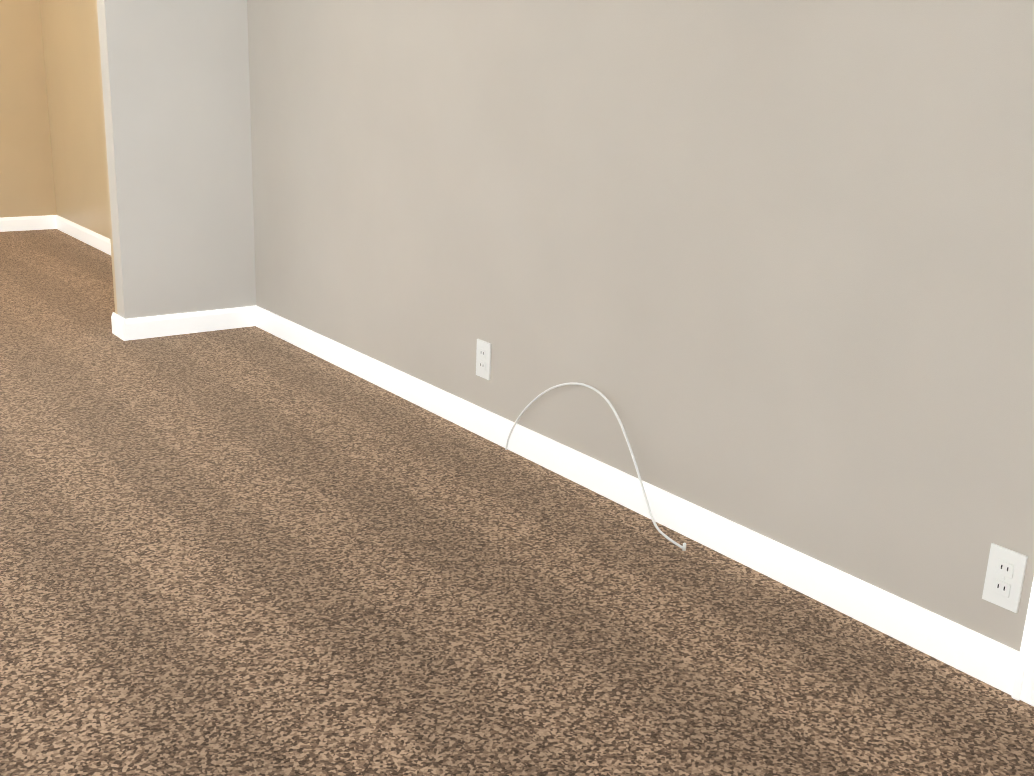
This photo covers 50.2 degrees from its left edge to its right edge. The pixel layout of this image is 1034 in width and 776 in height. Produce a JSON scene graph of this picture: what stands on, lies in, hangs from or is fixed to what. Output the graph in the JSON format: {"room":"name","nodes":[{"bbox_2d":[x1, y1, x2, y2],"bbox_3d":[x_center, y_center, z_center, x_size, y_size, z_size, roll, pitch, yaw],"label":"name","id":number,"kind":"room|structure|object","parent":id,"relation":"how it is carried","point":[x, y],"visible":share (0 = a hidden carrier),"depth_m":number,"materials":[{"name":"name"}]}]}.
{"room":"empty living room","nodes":[
{"label":"empty living room","id":0,"kind":"room"},
{"bbox_2d":[0,0,56,217],"bbox_3d":[-4.337,-1.955,5.684,3.790,2.440,0.160,-10,20,-36],"label":"wall","id":1,"kind":"structure","parent":0,"point":[27,186],"depth_m":6.72,"materials":[{"name":"beige paint"}]},
{"bbox_2d":[0,215,51,231],"bbox_3d":[-4.312,-0.806,5.959,3.510,0.085,0.013,-10,20,-36],"label":"baseboard","id":2,"kind":"structure","parent":1,"relation":"attached to","point":[25,223],"depth_m":6.86,"materials":[{"name":"white paint"}]},
{"bbox_2d":[94,0,117,313],"bbox_3d":[-2.529,-1.219,3.399,3.510,2.440,0.030,-10,20,-36],"label":"wall","id":3,"kind":"structure","parent":0,"point":[104,138],"depth_m":4.24,"materials":[{"name":"beige paint"}]},
{"bbox_2d":[97,0,255,318],"bbox_3d":[-2.493,-1.204,3.353,3.510,2.440,0.090,-10,20,-36],"label":"wall","id":4,"kind":"structure","parent":0,"point":[176,89],"depth_m":4.31,"materials":[{"name":"beige paint"}]},
{"bbox_2d":[112,306,251,340],"bbox_3d":[-1.345,-0.269,4.502,0.533,0.085,0.043,-10,20,-36],"label":"baseboard","id":5,"kind":"structure","parent":4,"relation":"attached to","point":[238,317],"depth_m":4.46,"materials":[{"name":"white paint"}]},
{"bbox_2d":[0,229,1033,775],"bbox_3d":[-1.304,0.270,2.994,4.910,0.100,8.980,-10,20,-36],"label":"floor","id":6,"kind":"structure","parent":0,"point":[248,551],"depth_m":2.30,"materials":[{"name":"carpet"}]},
{"bbox_2d":[505,382,685,550],"bbox_3d":[0.189,0.146,2.915,0.067,0.292,0.808,-10,20,-36],"label":"cord","id":7,"kind":"object","parent":6,"relation":"on","point":[683,547],"visible":0.92,"depth_m":2.82,"materials":[{"name":"white plastic"}]},
{"bbox_2d":[40,0,1033,651],"bbox_3d":[-0.235,-1.126,3.380,0.120,2.440,8.980,-10,20,-36],"label":"wall","id":8,"kind":"structure","parent":0,"point":[763,268],"depth_m":2.56,"materials":[{"name":"beige paint"}]},
{"bbox_2d":[52,215,110,254],"bbox_3d":[-2.037,-0.690,5.856,0.013,0.085,2.880,-10,20,-36],"label":"baseboard","id":9,"kind":"structure","parent":8,"relation":"attached to","point":[85,235],"depth_m":6.54,"materials":[{"name":"white paint"}]},
{"bbox_2d":[476,339,490,379],"bbox_3d":[-0.102,-0.086,3.334,0.008,0.114,0.070,-10,20,-36],"label":"electrical outlet","id":10,"kind":"object","parent":8,"relation":"attached to","point":[483,370],"visible":1,"depth_m":3.33,"materials":[{"name":"white plastic"}]},
{"bbox_2d":[252,306,1019,695],"bbox_3d":[-0.088,0.113,3.357,0.013,0.085,3.420,-10,20,-36],"label":"baseboard","id":11,"kind":"structure","parent":8,"relation":"attached to","point":[964,649],"depth_m":2.65,"materials":[{"name":"white paint"}]},
{"bbox_2d":[982,543,1027,612],"bbox_3d":[0.905,0.353,2.049,0.008,0.114,0.070,-10,20,-36],"label":"electrical outlet","id":12,"kind":"object","parent":8,"relation":"attached to","point":[1011,579],"visible":1,"depth_m":2.04,"materials":[{"name":"white plastic"}]},
{"bbox_2d":[1011,577,1033,706],"bbox_3d":[1.306,-0.329,1.437,0.158,2.110,0.960,-10,20,-36],"label":"door frame","id":13,"kind":"structure","parent":8,"relation":"attached to","point":[1023,688],"depth_m":2.02,"materials":[{"name":"white paint"}]}
]}

